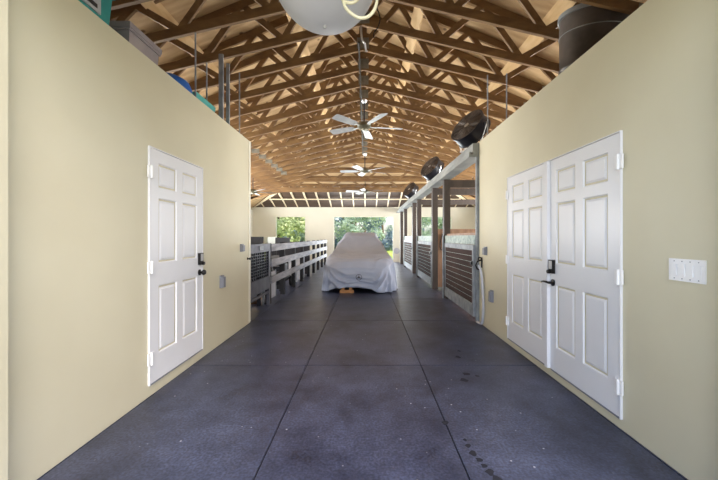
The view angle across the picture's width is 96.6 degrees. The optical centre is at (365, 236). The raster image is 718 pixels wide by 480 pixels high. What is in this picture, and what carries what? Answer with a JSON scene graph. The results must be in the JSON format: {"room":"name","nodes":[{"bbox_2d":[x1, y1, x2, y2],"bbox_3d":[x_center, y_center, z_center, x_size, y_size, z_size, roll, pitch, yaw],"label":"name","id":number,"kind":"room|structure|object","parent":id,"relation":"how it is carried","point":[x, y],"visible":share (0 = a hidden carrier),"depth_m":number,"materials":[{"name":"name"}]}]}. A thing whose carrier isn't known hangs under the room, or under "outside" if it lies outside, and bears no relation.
{"room":"farm building","nodes":[
{"label":"farm building","id":0,"kind":"room"},
{"bbox_2d":[0,0,7,479],"bbox_3d":[-0.050,-1.399,1.440,12.220,5.538,0.280,0,0,0],"label":"wall","id":1,"kind":"structure","parent":0,"point":[3,3],"depth_m":1.56,"materials":[{"name":"paint"}]},
{"bbox_2d":[8,0,249,479],"bbox_3d":[-1.930,-0.080,3.330,0.140,2.900,3.620,0,0,0],"label":"wall","id":2,"kind":"structure","parent":0,"point":[86,107],"depth_m":2.15,"materials":[{"name":"paint"}]},
{"bbox_2d":[147,146,205,385],"bbox_3d":[-1.835,0.247,3.162,0.115,2.054,0.921,0,0,0],"label":"door","id":3,"kind":"structure","parent":2,"relation":"in","point":[188,219],"depth_m":3.08,"materials":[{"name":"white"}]},
{"bbox_2d":[219,275,225,287],"bbox_3d":[-1.835,0.570,4.100,0.050,0.160,0.076,0,0,0],"label":"electrical outlet","id":4,"kind":"object","parent":2,"relation":"attached to","point":[222,279],"visible":1,"depth_m":4.07,"materials":[{"name":"grey plastic"}]},
{"bbox_2d":[240,244,244,251],"bbox_3d":[-1.835,0.160,4.760,0.050,0.115,0.076,0,0,0],"label":"light switch","id":5,"kind":"object","parent":2,"relation":"attached to","point":[242,246],"visible":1,"depth_m":4.73,"materials":[{"name":"grey plastic"}]},
{"bbox_2d":[249,141,250,321],"bbox_3d":[-1.857,-0.090,5.109,0.006,2.880,0.069,0,0,0],"label":"trim","id":6,"kind":"structure","parent":2,"relation":"attached to","point":[249,141],"depth_m":5.09,"materials":[{"name":"paint"}]},
{"bbox_2d":[251,210,252,236],"bbox_3d":[-6.260,-0.050,9.450,0.200,2.840,16.300,0,0,0],"label":"wall","id":7,"kind":"structure","parent":0,"point":[251,210],"depth_m":17.29,"materials":[{"name":"paint"}]},
{"bbox_2d":[256,167,426,191],"bbox_3d":[-0.050,-2.253,13.950,12.346,1.551,0.042,0,0,0],"label":"truss","id":8,"kind":"object","parent":7,"relation":"on","point":[330,179],"visible":0.47,"depth_m":13.93,"materials":[{"name":"brown wood"}]},
{"bbox_2d":[110,0,579,43],"bbox_3d":[-0.050,-2.810,4.030,12.404,2.683,0.050,0,0,0],"label":"roof truss","id":9,"kind":"object","parent":7,"relation":"on","point":[185,28],"visible":0.28,"depth_m":4.01,"materials":[{"name":"brown wood"}]},
{"bbox_2d":[251,102,459,161],"bbox_3d":[-0.050,-2.810,9.610,12.404,2.683,0.050,0,0,0],"label":"roof truss","id":10,"kind":"object","parent":7,"relation":"on","point":[327,140],"visible":0.29,"depth_m":9.59,"materials":[{"name":"brown wood"}]},
{"bbox_2d":[251,158,463,188],"bbox_3d":[-0.050,-2.383,13.330,12.346,1.809,0.042,0,0,0],"label":"truss","id":11,"kind":"object","parent":7,"relation":"on","point":[328,170],"visible":0.35,"depth_m":13.31,"materials":[{"name":"brown wood"}]},
{"bbox_2d":[156,0,558,72],"bbox_3d":[-0.050,-2.810,4.650,12.404,2.683,0.050,0,0,0],"label":"roof truss","id":12,"kind":"object","parent":7,"relation":"on","point":[209,56],"visible":0.31,"depth_m":4.63,"materials":[{"name":"brown wood"}]},
{"bbox_2d":[360,25,367,51],"bbox_3d":[-0.003,-2.922,4.902,0.078,0.250,0.607,0,0,9],"label":"cord","id":13,"kind":"object","parent":12,"relation":"hanging from","point":[363,41],"visible":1,"depth_m":4.62,"materials":[{"name":"metal"}]},
{"bbox_2d":[251,176,474,196],"bbox_3d":[-0.050,-2.124,14.570,12.346,1.292,0.042,0,0,0],"label":"truss","id":14,"kind":"object","parent":7,"relation":"on","point":[294,187],"visible":0.55,"depth_m":14.55,"materials":[{"name":"brown wood"}]},
{"bbox_2d":[346,188,381,193],"bbox_3d":[-0.037,-2.335,14.703,1.696,0.690,1.687,0,0,-35],"label":"ceiling fan","id":15,"kind":"object","parent":14,"relation":"hanging from","point":[363,190],"visible":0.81,"depth_m":14.56,"materials":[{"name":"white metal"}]},
{"bbox_2d":[251,148,474,186],"bbox_3d":[-0.050,-2.512,12.710,12.346,2.068,0.042,0,0,0],"label":"truss","id":16,"kind":"object","parent":7,"relation":"on","point":[360,160],"visible":0.3,"depth_m":12.69,"materials":[{"name":"brown wood"}]},
{"bbox_2d":[251,184,474,198],"bbox_3d":[-0.050,-1.995,15.190,12.347,1.034,0.042,0,0,0],"label":"truss","id":17,"kind":"object","parent":7,"relation":"on","point":[290,185],"visible":0.34,"depth_m":15.17,"materials":[{"name":"brown wood"}]},
{"bbox_2d":[254,193,276,206],"bbox_3d":[-4.925,-2.055,16.285,3.133,0.876,0.060,0,0,43],"label":"rafter","id":18,"kind":"object","parent":17,"relation":"attached to","point":[272,195],"visible":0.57,"depth_m":16.46,"materials":[{"name":"wood"}]},
{"bbox_2d":[251,112,474,167],"bbox_3d":[-0.050,-2.810,10.230,12.404,2.683,0.050,0,0,0],"label":"roof truss","id":19,"kind":"object","parent":7,"relation":"on","point":[329,146],"visible":0.34,"depth_m":10.21,"materials":[{"name":"brown wood"}]},
{"bbox_2d":[251,124,474,173],"bbox_3d":[-0.050,-2.810,10.850,12.404,2.683,0.050,0,0,0],"label":"roof truss","id":20,"kind":"object","parent":7,"relation":"on","point":[332,151],"visible":0.31,"depth_m":10.83,"materials":[{"name":"brown wood"}]},
{"bbox_2d":[251,124,474,177],"bbox_3d":[-0.050,-2.810,11.470,12.404,2.683,0.050,0,0,0],"label":"roof truss","id":21,"kind":"object","parent":7,"relation":"on","point":[333,156],"visible":0.36,"depth_m":11.45,"materials":[{"name":"brown wood"}]},
{"bbox_2d":[251,138,474,182],"bbox_3d":[-0.050,-2.810,12.090,12.404,2.683,0.050,0,0,0],"label":"roof truss","id":22,"kind":"object","parent":7,"relation":"on","point":[335,160],"visible":0.39,"depth_m":12.07,"materials":[{"name":"brown wood"}]},
{"bbox_2d":[247,91,479,154],"bbox_3d":[-0.050,-2.810,8.990,12.404,2.683,0.050,0,0,0],"label":"roof truss","id":23,"kind":"object","parent":7,"relation":"on","point":[324,133],"visible":0.3,"depth_m":8.97,"materials":[{"name":"brown wood"}]},
{"bbox_2d":[237,80,490,146],"bbox_3d":[-0.050,-2.810,8.370,12.404,2.683,0.050,0,0,0],"label":"roof truss","id":24,"kind":"object","parent":7,"relation":"on","point":[322,126],"visible":0.3,"depth_m":8.35,"materials":[{"name":"brown wood"}]},
{"bbox_2d":[171,0,557,92],"bbox_3d":[-0.050,-2.810,5.270,12.404,2.683,0.050,0,0,0],"label":"roof truss","id":25,"kind":"object","parent":7,"relation":"on","point":[476,37],"visible":0.32,"depth_m":5.25,"materials":[{"name":"brown wood"}]},
{"bbox_2d":[215,53,513,129],"bbox_3d":[-0.050,-2.810,7.130,12.404,2.683,0.050,0,0,0],"label":"roof truss","id":26,"kind":"object","parent":7,"relation":"on","point":[338,64],"visible":0.36,"depth_m":7.11,"materials":[{"name":"brown wood"}]},
{"bbox_2d":[358,41,362,150],"bbox_3d":[-0.110,-3.045,8.450,0.028,0.028,6.900,0,0,0],"label":"conduit","id":27,"kind":"object","parent":26,"relation":"attached to","point":[358,41],"visible":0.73,"depth_m":6.26,"materials":[{"name":"black metal"}]},
{"bbox_2d":[329,99,402,138],"bbox_3d":[-0.013,-2.725,7.204,1.696,0.690,1.687,0,0,0],"label":"ceiling fan","id":28,"kind":"object","parent":26,"relation":"hanging from","point":[364,125],"visible":0.98,"depth_m":7.10,"materials":[{"name":"metal"}]},
{"bbox_2d":[230,72,501,138],"bbox_3d":[-0.050,-2.810,7.750,12.404,2.683,0.050,0,0,0],"label":"roof truss","id":29,"kind":"object","parent":7,"relation":"on","point":[392,81],"visible":0.38,"depth_m":7.73,"materials":[{"name":"brown wood"}]},
{"bbox_2d":[189,14,543,107],"bbox_3d":[-0.050,-2.810,5.890,12.404,2.683,0.050,0,0,0],"label":"roof truss","id":30,"kind":"object","parent":7,"relation":"on","point":[464,58],"visible":0.33,"depth_m":5.87,"materials":[{"name":"brown wood"}]},
{"bbox_2d":[205,33,527,119],"bbox_3d":[-0.050,-2.810,6.510,12.404,2.683,0.050,0,0,0],"label":"roof truss","id":31,"kind":"object","parent":7,"relation":"on","point":[309,94],"visible":0.43,"depth_m":6.49,"materials":[{"name":"brown wood"}]},
{"bbox_2d":[140,0,291,153],"bbox_3d":[-2.700,-2.930,6.950,0.154,0.157,10.500,0,0,0],"label":"brace","id":32,"kind":"object","parent":31,"relation":"attached to","point":[158,8],"visible":0.22,"depth_m":4.69,"materials":[{"name":"brown wood"}]},
{"bbox_2d":[286,13,337,148],"bbox_3d":[-1.130,-3.410,6.950,0.142,0.168,10.500,0,0,0],"label":"brace","id":33,"kind":"object","parent":31,"relation":"attached to","point":[297,28],"visible":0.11,"depth_m":6.52,"materials":[{"name":"brown wood"}]},
{"bbox_2d":[386,7,423,147],"bbox_3d":[0.800,-3.430,6.950,0.142,0.168,10.500,0,0,0],"label":"brace","id":34,"kind":"object","parent":31,"relation":"attached to","point":[417,16],"visible":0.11,"depth_m":5.67,"materials":[{"name":"brown wood"}]},
{"bbox_2d":[432,0,575,157],"bbox_3d":[2.500,-2.930,6.950,0.154,0.157,10.500,0,0,0],"label":"brace","id":35,"kind":"object","parent":31,"relation":"attached to","point":[560,6],"visible":0.33,"depth_m":4.77,"materials":[{"name":"brown wood"}]},
{"bbox_2d":[111,0,643,14],"bbox_3d":[-0.050,-2.810,3.410,12.404,2.683,0.050,0,0,0],"label":"roof truss","id":36,"kind":"object","parent":7,"relation":"on","point":[622,6],"visible":0.04,"depth_m":3.39,"materials":[{"name":"brown wood"}]},
{"bbox_3d":[-0.050,-2.810,2.790,12.404,2.683,0.050,0,0,0],"label":"roof truss","id":37,"kind":"object","parent":7,"relation":"on","visible":0},
{"bbox_2d":[373,0,380,37],"bbox_3d":[0.038,-2.354,2.692,0.185,1.413,0.043,0,0,39],"label":"cord","id":38,"kind":"object","parent":37,"relation":"hanging from","point":[374,0],"visible":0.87,"depth_m":2.65,"materials":[{"name":"black plastic"}]},
{"bbox_2d":[37,262,687,479],"bbox_3d":[-0.050,1.410,9.450,12.220,0.080,16.300,0,0,0],"label":"floor","id":39,"kind":"structure","parent":0,"point":[363,406],"depth_m":2.51,"materials":[{"name":"concrete"}]},
{"bbox_2d":[251,237,263,305],"bbox_3d":[-2.420,0.682,5.850,0.700,1.375,1.240,0,0,0],"label":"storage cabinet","id":40,"kind":"object","parent":39,"relation":"on","point":[254,240],"visible":0.14,"depth_m":6.17,"materials":[{"name":"black metal"}]},
{"bbox_2d":[251,243,269,305],"bbox_3d":[-1.942,0.750,5.830,0.065,1.240,1.220,0,0,0],"label":"gate","id":41,"kind":"object","parent":39,"relation":"on","point":[262,284],"visible":0.73,"depth_m":5.91,"materials":[{"name":"grey metal"}]},
{"bbox_2d":[262,269,275,303],"bbox_3d":[-2.090,1.060,6.950,0.030,0.620,0.900,0,0,0],"label":"panel","id":42,"kind":"object","parent":39,"relation":"on","point":[273,285],"visible":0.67,"depth_m":7.13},
{"bbox_2d":[261,242,290,290],"bbox_3d":[-2.420,0.762,8.125,0.540,1.215,2.750,0,0,0],"label":"steel shelf","id":43,"kind":"object","parent":39,"relation":"on","point":[275,255],"visible":0.11,"depth_m":8.08,"materials":[{"name":"grey metal"}]},
{"bbox_2d":[262,237,275,243],"bbox_3d":[-2.280,0.075,7.050,0.412,0.150,0.572,0,0,0],"label":"cardboard box","id":44,"kind":"object","parent":43,"relation":"on","point":[271,240],"visible":0.43,"depth_m":6.90,"materials":[{"name":"cardboard"}]},
{"bbox_2d":[275,237,289,242],"bbox_3d":[-2.380,0.084,8.350,0.460,0.140,1.520,0,0,0],"label":"box","id":45,"kind":"object","parent":43,"relation":"on","point":[277,239],"visible":0.39,"depth_m":8.44,"materials":[{"name":"grey plastic"}]},
{"bbox_2d":[272,263,290,288],"bbox_3d":[-2.300,1.050,8.705,0.440,0.640,0.931,0,0,0],"label":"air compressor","id":46,"kind":"object","parent":39,"relation":"on","point":[286,264],"visible":0.43,"depth_m":8.61,"materials":[{"name":"black metal"}]},
{"bbox_2d":[271,246,306,273],"bbox_3d":[-4.016,0.755,11.600,3.832,1.170,0.060,0,0,0],"label":"wall","id":47,"kind":"structure","parent":39,"relation":"on","point":[287,251],"depth_m":11.58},
{"bbox_2d":[265,240,326,303],"bbox_3d":[-1.982,0.750,11.100,0.135,1.240,9.200,0,0,0],"label":"fence","id":48,"kind":"object","parent":39,"relation":"on","point":[281,246],"visible":0.88,"depth_m":8.77,"materials":[{"name":"grey wood"}]},
{"bbox_2d":[288,257,304,278],"bbox_3d":[-2.285,1.020,10.600,0.430,0.700,0.560,0,0,0],"label":"storage cabinet","id":49,"kind":"object","parent":39,"relation":"on","point":[297,260],"visible":0.1,"depth_m":10.32,"materials":[{"name":"metal"}]},
{"bbox_2d":[340,287,353,292],"bbox_3d":[-0.470,1.245,7.870,0.340,0.250,0.100,0,0,0],"label":"wood block","id":50,"kind":"object","parent":39,"relation":"on","point":[342,290],"visible":0.52,"depth_m":7.82,"materials":[{"name":"wood"}]},
{"bbox_2d":[322,232,397,292],"bbox_3d":[-0.172,0.604,9.998,2.051,1.532,4.728,0,0,0],"label":"car","id":51,"kind":"object","parent":39,"relation":"on","point":[359,259],"visible":1,"depth_m":7.90,"materials":[{"name":"fabric"},{"name":"rubber"}]},
{"bbox_2d":[400,212,402,263],"bbox_3d":[1.815,0.043,16.300,0.140,2.655,0.140,0,0,0],"label":"post","id":52,"kind":"object","parent":39,"relation":"on","point":[401,213],"visible":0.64,"depth_m":16.23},
{"bbox_2d":[404,209,406,266],"bbox_3d":[1.815,0.043,14.700,0.140,2.655,0.140,0,0,0],"label":"post","id":53,"kind":"object","parent":39,"relation":"on","point":[405,210],"visible":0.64,"depth_m":14.63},
{"bbox_2d":[403,236,411,270],"bbox_3d":[1.772,0.670,13.400,0.125,1.400,2.550,0,0,0],"label":"gate","id":54,"kind":"object","parent":39,"relation":"on","point":[407,243],"visible":0.77,"depth_m":13.49,"materials":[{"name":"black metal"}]},
{"bbox_2d":[412,203,415,273],"bbox_3d":[1.815,0.043,12.050,0.140,2.655,0.140,0,0,0],"label":"post","id":55,"kind":"object","parent":39,"relation":"on","point":[413,204],"visible":0.86,"depth_m":11.98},
{"bbox_2d":[417,199,420,276],"bbox_3d":[1.815,0.043,10.950,0.140,2.655,0.140,0,0,0],"label":"post","id":56,"kind":"object","parent":39,"relation":"on","point":[418,200],"visible":0.5,"depth_m":10.88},
{"bbox_2d":[397,143,478,212],"bbox_3d":[1.780,-1.400,11.270,0.240,0.220,12.240,0,0,0],"label":"beam","id":57,"kind":"structure","parent":56,"relation":"on","point":[466,158],"depth_m":6.61,"materials":[{"name":"white metal"}]},
{"bbox_2d":[403,182,418,199],"bbox_3d":[1.810,-1.856,12.900,0.520,0.693,0.720,0,0,-29],"label":"fan","id":58,"kind":"object","parent":57,"relation":"on","point":[412,188],"visible":0.93,"depth_m":12.75,"materials":[{"name":"black metal"}]},
{"bbox_2d":[421,156,443,182],"bbox_3d":[1.810,-1.856,8.750,0.520,0.693,0.720,0,0,-29],"label":"fan","id":59,"kind":"object","parent":57,"relation":"on","point":[433,166],"visible":0.94,"depth_m":8.60,"materials":[{"name":"black metal"}]},
{"bbox_2d":[451,75,490,152],"bbox_3d":[1.820,-2.071,5.533,0.520,1.122,0.760,0,0,-29],"label":"fan","id":60,"kind":"object","parent":57,"relation":"on","point":[472,127],"depth_m":5.39,"materials":[{"name":"black metal"}]},
{"bbox_2d":[421,199,474,204],"bbox_3d":[3.973,-1.195,10.950,4.175,0.170,0.080,0,0,0],"label":"beam","id":61,"kind":"structure","parent":56,"relation":"attached to","point":[423,201],"depth_m":10.91,"materials":[{"name":"wood"}]},
{"bbox_2d":[416,236,430,284],"bbox_3d":[1.772,0.670,9.730,0.125,1.400,2.390,0,0,0],"label":"gate","id":62,"kind":"object","parent":39,"relation":"on","point":[423,247],"visible":0.85,"depth_m":9.68,"materials":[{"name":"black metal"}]},
{"bbox_2d":[431,188,437,288],"bbox_3d":[1.815,0.043,8.460,0.140,2.655,0.140,0,0,0],"label":"post","id":63,"kind":"object","parent":39,"relation":"on","point":[434,191],"visible":1,"depth_m":8.39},
{"bbox_2d":[438,188,474,286],"bbox_3d":[3.973,0.020,8.463,4.175,2.600,0.085,0,0,0],"label":"wall","id":64,"kind":"structure","parent":63,"relation":"attached to","point":[440,231],"depth_m":8.45,"materials":[{"name":"brown wood"}]},
{"bbox_2d":[443,179,449,297],"bbox_3d":[1.815,0.043,7.220,0.140,2.655,0.140,0,0,0],"label":"post","id":65,"kind":"object","parent":39,"relation":"on","point":[446,182],"visible":0.5,"depth_m":7.15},
{"bbox_2d":[450,180,474,187],"bbox_3d":[3.973,-1.195,7.220,4.175,0.170,0.080,0,0,0],"label":"beam","id":66,"kind":"structure","parent":65,"relation":"attached to","point":[453,183],"depth_m":7.18,"materials":[{"name":"brown wood"}]},
{"bbox_2d":[442,235,474,315],"bbox_3d":[1.772,0.670,6.195,0.125,1.400,2.000,0,0,0],"label":"gate","id":67,"kind":"object","parent":39,"relation":"on","point":[460,257],"visible":0.97,"depth_m":5.92,"materials":[{"name":"brown wood planks"},{"name":"pale galvanised steel"}]},
{"bbox_2d":[447,233,474,235],"bbox_3d":[1.910,-0.050,6.165,0.220,0.040,1.930,0,0,0],"label":"board","id":68,"kind":"object","parent":67,"relation":"on","point":[456,233],"visible":0.5,"depth_m":6.03,"materials":[{"name":"brown wood"}]},
{"bbox_2d":[441,350,502,479],"bbox_3d":[0.847,1.369,2.827,0.584,0.001,2.088,0,0,0],"label":"drip","id":69,"kind":"object","parent":39,"relation":"on","point":[490,472],"visible":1,"depth_m":2.01,"materials":[{"name":"black liquid"}]},
{"bbox_2d":[475,157,478,321],"bbox_3d":[1.802,0.040,5.167,0.055,2.660,0.046,0,0,0],"label":"channel","id":70,"kind":"object","parent":39,"relation":"on","point":[476,158],"visible":0.71,"depth_m":5.14,"materials":[{"name":"grey metal"}]},
{"bbox_2d":[251,207,474,261],"bbox_3d":[-0.050,-0.125,17.500,12.620,2.990,0.200,0,0,0],"label":"wall","id":71,"kind":"structure","parent":0,"point":[319,220],"depth_m":17.40,"materials":[{"name":"paint"}]},
{"bbox_2d":[275,216,305,240],"bbox_3d":[-4.105,-0.360,17.485,1.690,1.560,0.230,0,0,0],"label":"window","id":72,"kind":"structure","parent":71,"relation":"in","point":[275,216],"depth_m":17.39,"materials":[{"name":"paint"}]},
{"bbox_2d":[333,216,393,261],"bbox_3d":[-0.135,0.115,17.492,3.310,2.510,0.215,0,0,0],"label":"door","id":73,"kind":"structure","parent":71,"relation":"in","point":[333,216],"depth_m":17.39,"materials":[{"name":"paint"}]},
{"bbox_2d":[421,216,452,235],"bbox_3d":[3.835,-0.360,17.485,1.730,1.560,0.230,0,0,0],"label":"window","id":74,"kind":"structure","parent":71,"relation":"in","point":[421,216],"depth_m":17.39,"materials":[{"name":"paint"}]},
{"bbox_2d":[128,0,646,207],"bbox_3d":[-0.050,-2.805,9.400,13.220,2.786,17.000,0,0,0],"label":"ceiling","id":75,"kind":"structure","parent":0,"point":[178,9],"depth_m":6.25,"materials":[{"name":"brown wood"}]},
{"bbox_2d":[251,189,271,194],"bbox_3d":[-4.133,-1.915,11.790,1.696,0.690,1.687,0,0,-15],"label":"ceiling fan","id":76,"kind":"object","parent":75,"relation":"hanging from","point":[253,191],"visible":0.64,"depth_m":11.69,"materials":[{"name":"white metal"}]},
{"bbox_2d":[340,153,386,175],"bbox_3d":[-0.026,-2.585,11.341,1.696,0.690,1.687,0,0,-20],"label":"ceiling fan","id":77,"kind":"object","parent":75,"relation":"hanging from","point":[364,170],"visible":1,"depth_m":11.27,"materials":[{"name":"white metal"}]},
{"bbox_3d":[-0.050,-2.810,2.170,12.404,2.683,0.050,0,0,0],"label":"roof truss","id":78,"kind":"object","parent":75,"relation":"attached to","visible":0},
{"bbox_2d":[279,0,372,34],"bbox_3d":[-0.288,-2.252,2.235,0.755,1.595,0.755,0,0,0],"label":"pendant lamp","id":79,"kind":"object","parent":78,"relation":"hanging from","point":[321,17],"visible":0.97,"depth_m":2.19,"materials":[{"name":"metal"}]},
{"bbox_2d":[341,0,378,19],"bbox_3d":[-0.049,-2.163,2.012,0.246,1.797,0.324,0,0,0],"label":"cable coil","id":80,"kind":"object","parent":78,"relation":"hanging from","point":[344,2],"visible":1,"depth_m":1.86,"materials":[{"name":"white plastic"}]},
{"bbox_2d":[386,243,392,258],"bbox_3d":[0.000,1.445,43.800,80.000,0.090,52.400,0,0,0],"label":"lawn","id":81,"kind":"structure","parent":0,"point":[390,252],"depth_m":28.90,"materials":[{"name":"green plant"}]},
{"bbox_2d":[277,217,304,241],"bbox_3d":[-6.290,-1.085,24.447,4.029,5.083,4.458,0,0,20],"label":"bushy tree","id":82,"kind":"object","parent":81,"relation":"on","point":[284,224],"visible":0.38,"depth_m":23.59,"materials":[{"name":"green plant"}]},
{"bbox_2d":[288,217,304,241],"bbox_3d":[-5.336,-2.225,31.338,4.950,7.360,5.060,0,0,0],"label":"bushy tree","id":83,"kind":"object","parent":81,"relation":"on","point":[303,234],"visible":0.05,"depth_m":30.87,"materials":[{"name":"green plant"}]},
{"bbox_2d":[334,217,351,249],"bbox_3d":[-2.949,-2.710,32.608,4.380,8.371,4.794,0,0,0],"label":"bushy tree","id":84,"kind":"object","parent":81,"relation":"on","point":[339,218],"visible":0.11,"depth_m":32.77,"materials":[{"name":"green plant"}]},
{"bbox_2d":[334,217,386,241],"bbox_3d":[-0.482,-2.225,27.592,4.950,7.360,5.060,0,0,39],"label":"bushy tree","id":85,"kind":"object","parent":81,"relation":"on","point":[352,226],"visible":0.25,"depth_m":27.48,"materials":[{"name":"green plant"}]},
{"bbox_2d":[347,217,381,237],"bbox_3d":[-0.702,-3.532,39.617,5.752,10.045,5.256,0,0,5],"label":"bushy tree","id":86,"kind":"object","parent":81,"relation":"on","point":[358,217],"visible":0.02,"depth_m":39.78,"materials":[{"name":"green plant"}]},
{"bbox_2d":[361,217,392,250],"bbox_3d":[1.274,-2.299,32.792,4.314,7.534,3.942,0,0,16],"label":"bushy tree","id":87,"kind":"object","parent":81,"relation":"on","point":[389,245],"visible":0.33,"depth_m":32.28,"materials":[{"name":"green plant"}]},
{"bbox_2d":[385,217,429,239],"bbox_3d":[5.028,-2.225,37.020,5.060,7.360,4.950,0,0,-41],"label":"bushy tree","id":88,"kind":"object","parent":81,"relation":"on","point":[423,221],"visible":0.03,"depth_m":37.27,"materials":[{"name":"green plant"}]},
{"bbox_2d":[422,217,450,241],"bbox_3d":[7.200,-2.225,28.846,4.950,7.360,5.060,0,0,31],"label":"bushy tree","id":89,"kind":"object","parent":81,"relation":"on","point":[440,219],"visible":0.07,"depth_m":28.04,"materials":[{"name":"green plant"}]},
{"bbox_2d":[479,0,717,479],"bbox_3d":[1.890,-0.080,3.330,0.140,2.900,3.620,0,0,0],"label":"wall","id":90,"kind":"structure","parent":0,"point":[652,78],"depth_m":2.04,"materials":[{"name":"paint"}]},
{"bbox_2d":[475,257,481,269],"bbox_3d":[1.764,0.416,5.020,0.113,0.213,0.040,0,0,0],"label":"hook","id":91,"kind":"object","parent":90,"relation":"attached to","point":[478,260],"visible":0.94,"depth_m":5.01,"materials":[{"name":"black metal"}]},
{"bbox_2d":[476,265,484,324],"bbox_3d":[1.774,0.902,4.974,0.060,0.940,0.232,0,0,-7],"label":"hose","id":92,"kind":"object","parent":91,"relation":"hanging from","point":[479,267],"visible":1,"depth_m":4.90,"materials":[{"name":"white rubber"}]},
{"bbox_2d":[482,247,486,254],"bbox_3d":[1.795,0.210,4.840,0.050,0.125,0.076,0,0,0],"label":"light switch","id":93,"kind":"object","parent":90,"relation":"attached to","point":[484,250],"visible":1,"depth_m":4.81,"materials":[{"name":"grey plastic"}]},
{"bbox_2d":[488,290,493,302],"bbox_3d":[1.795,0.850,4.600,0.050,0.170,0.076,0,0,0],"label":"electrical outlet","id":94,"kind":"object","parent":90,"relation":"attached to","point":[491,292],"visible":1,"depth_m":4.57,"materials":[{"name":"grey plastic"}]},
{"bbox_2d":[506,160,549,367],"bbox_3d":[1.815,0.270,3.628,0.075,2.054,0.972,0,0,0],"label":"door","id":95,"kind":"structure","parent":90,"relation":"in","point":[538,347],"depth_m":3.55,"materials":[{"name":"white wood"}]},
{"bbox_2d":[541,130,623,419],"bbox_3d":[1.798,0.270,2.726,0.109,2.054,0.960,0,0,0],"label":"door","id":96,"kind":"structure","parent":90,"relation":"in","point":[607,391],"depth_m":2.59,"materials":[{"name":"white wood"}]},
{"bbox_2d":[669,258,706,284],"bbox_3d":[1.813,0.189,1.802,0.013,0.128,0.207,0,0,0],"label":"switch plate","id":97,"kind":"object","parent":90,"relation":"attached to","point":[685,270],"visible":1,"depth_m":1.79,"materials":[{"name":"white plastic"}]},
{"bbox_3d":[-4.080,-1.470,3.290,4.160,0.120,3.420,0,0,0],"label":"ceiling","id":98,"kind":"structure","parent":0,"visible":0},
{"bbox_2d":[78,0,114,24],"bbox_3d":[-2.220,-1.750,2.120,0.456,0.440,0.876,0,0,0],"label":"storage tote","id":99,"kind":"object","parent":98,"relation":"on","point":[101,8],"visible":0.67,"depth_m":2.44,"materials":[{"name":"teal plastic"}]},
{"bbox_2d":[88,0,97,7],"bbox_3d":[-2.005,-1.748,2.280,0.002,0.084,0.218,0,0,0],"label":"print","id":100,"kind":"object","parent":99,"relation":"attached to","point":[93,3],"depth_m":2.36},
{"bbox_2d":[109,21,161,64],"bbox_3d":[-2.300,-1.712,3.000,0.496,0.365,0.436,0,0,0],"label":"storage tote","id":101,"kind":"object","parent":98,"relation":"on","point":[127,30],"visible":0.34,"depth_m":2.90,"materials":[{"name":"grey plastic"}]},
{"bbox_2d":[166,72,191,92],"bbox_3d":[-2.270,-1.695,3.700,0.504,0.330,0.504,0,0,0],"label":"tub","id":102,"kind":"object","parent":98,"relation":"on","point":[184,83],"visible":0.16,"depth_m":3.61,"materials":[{"name":"blue plastic"}]},
{"bbox_2d":[195,32,195,96],"bbox_3d":[-2.147,-2.075,4.030,0.019,1.090,0.019,0,0,0],"label":"rod","id":103,"kind":"object","parent":98,"relation":"on","point":[195,32],"visible":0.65,"depth_m":4.02,"materials":[{"name":"metal"}]},
{"bbox_2d":[192,92,215,111],"bbox_3d":[-2.360,-1.700,4.340,0.396,0.340,0.516,0,0,0],"label":"storage tote","id":104,"kind":"object","parent":98,"relation":"on","point":[203,100],"visible":0.15,"depth_m":4.30,"materials":[{"name":"teal plastic"}]},
{"bbox_2d":[206,63,207,100],"bbox_3d":[-2.313,-2.056,4.650,0.019,1.052,0.019,0,0,0],"label":"rod","id":105,"kind":"object","parent":98,"relation":"on","point":[206,63],"visible":0.65,"depth_m":4.65,"materials":[{"name":"grey metal"}]},
{"bbox_2d":[219,54,223,119],"bbox_3d":[-2.087,-2.081,4.614,0.062,1.102,0.033,0,0,0],"label":"stud","id":106,"kind":"object","parent":98,"relation":"on","point":[221,56],"visible":0.64,"depth_m":4.60,"materials":[{"name":"grey metal"}]},
{"bbox_2d":[226,63,229,124],"bbox_3d":[-2.076,-2.068,4.814,0.045,1.077,0.033,0,0,0],"label":"stud","id":107,"kind":"object","parent":98,"relation":"on","point":[227,64],"visible":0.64,"depth_m":4.80,"materials":[{"name":"grey metal"}]},
{"bbox_3d":[4.010,-1.470,3.290,4.100,0.120,3.420,0,0,0],"label":"ceiling","id":108,"kind":"structure","parent":0,"visible":0},
{"bbox_2d":[558,3,628,74],"bbox_3d":[2.660,-2.055,3.720,0.804,1.050,0.536,0,0,0],"label":"barrel","id":109,"kind":"object","parent":108,"relation":"on","point":[581,26],"visible":0.47,"depth_m":3.54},
{"bbox_3d":[-4.080,-0.080,5.070,4.160,2.900,0.140,0,0,0],"label":"wall","id":110,"kind":"structure","parent":0,"visible":0},
{"bbox_2d":[239,73,239,132],"bbox_3d":[-2.016,-2.072,5.100,0.019,1.084,0.019,0,0,0],"label":"rod","id":111,"kind":"object","parent":110,"relation":"on","point":[239,73],"visible":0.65,"depth_m":5.09,"materials":[{"name":"metal"}]},
{"bbox_3d":[4.010,-0.080,5.070,4.100,2.900,0.140,0,0,0],"label":"wall","id":112,"kind":"structure","parent":0,"visible":0},
{"bbox_2d":[506,73,506,118],"bbox_3d":[2.214,-2.051,5.040,0.019,1.043,0.019,0,0,0],"label":"rod","id":113,"kind":"object","parent":112,"relation":"on","point":[506,73],"visible":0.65,"depth_m":5.03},
{"bbox_3d":[-1.880,-2.053,16.308,0.060,0.849,2.216,0,0,0],"label":"rafter","id":114,"kind":"object","parent":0,"visible":0},
{"bbox_2d":[269,199,406,199],"bbox_3d":[-0.050,-1.931,16.400,9.800,0.045,0.080,0,0,0],"label":"purlin","id":115,"kind":"structure","parent":114,"relation":"attached to","point":[269,199],"depth_m":16.36,"materials":[{"name":"beige wood"}]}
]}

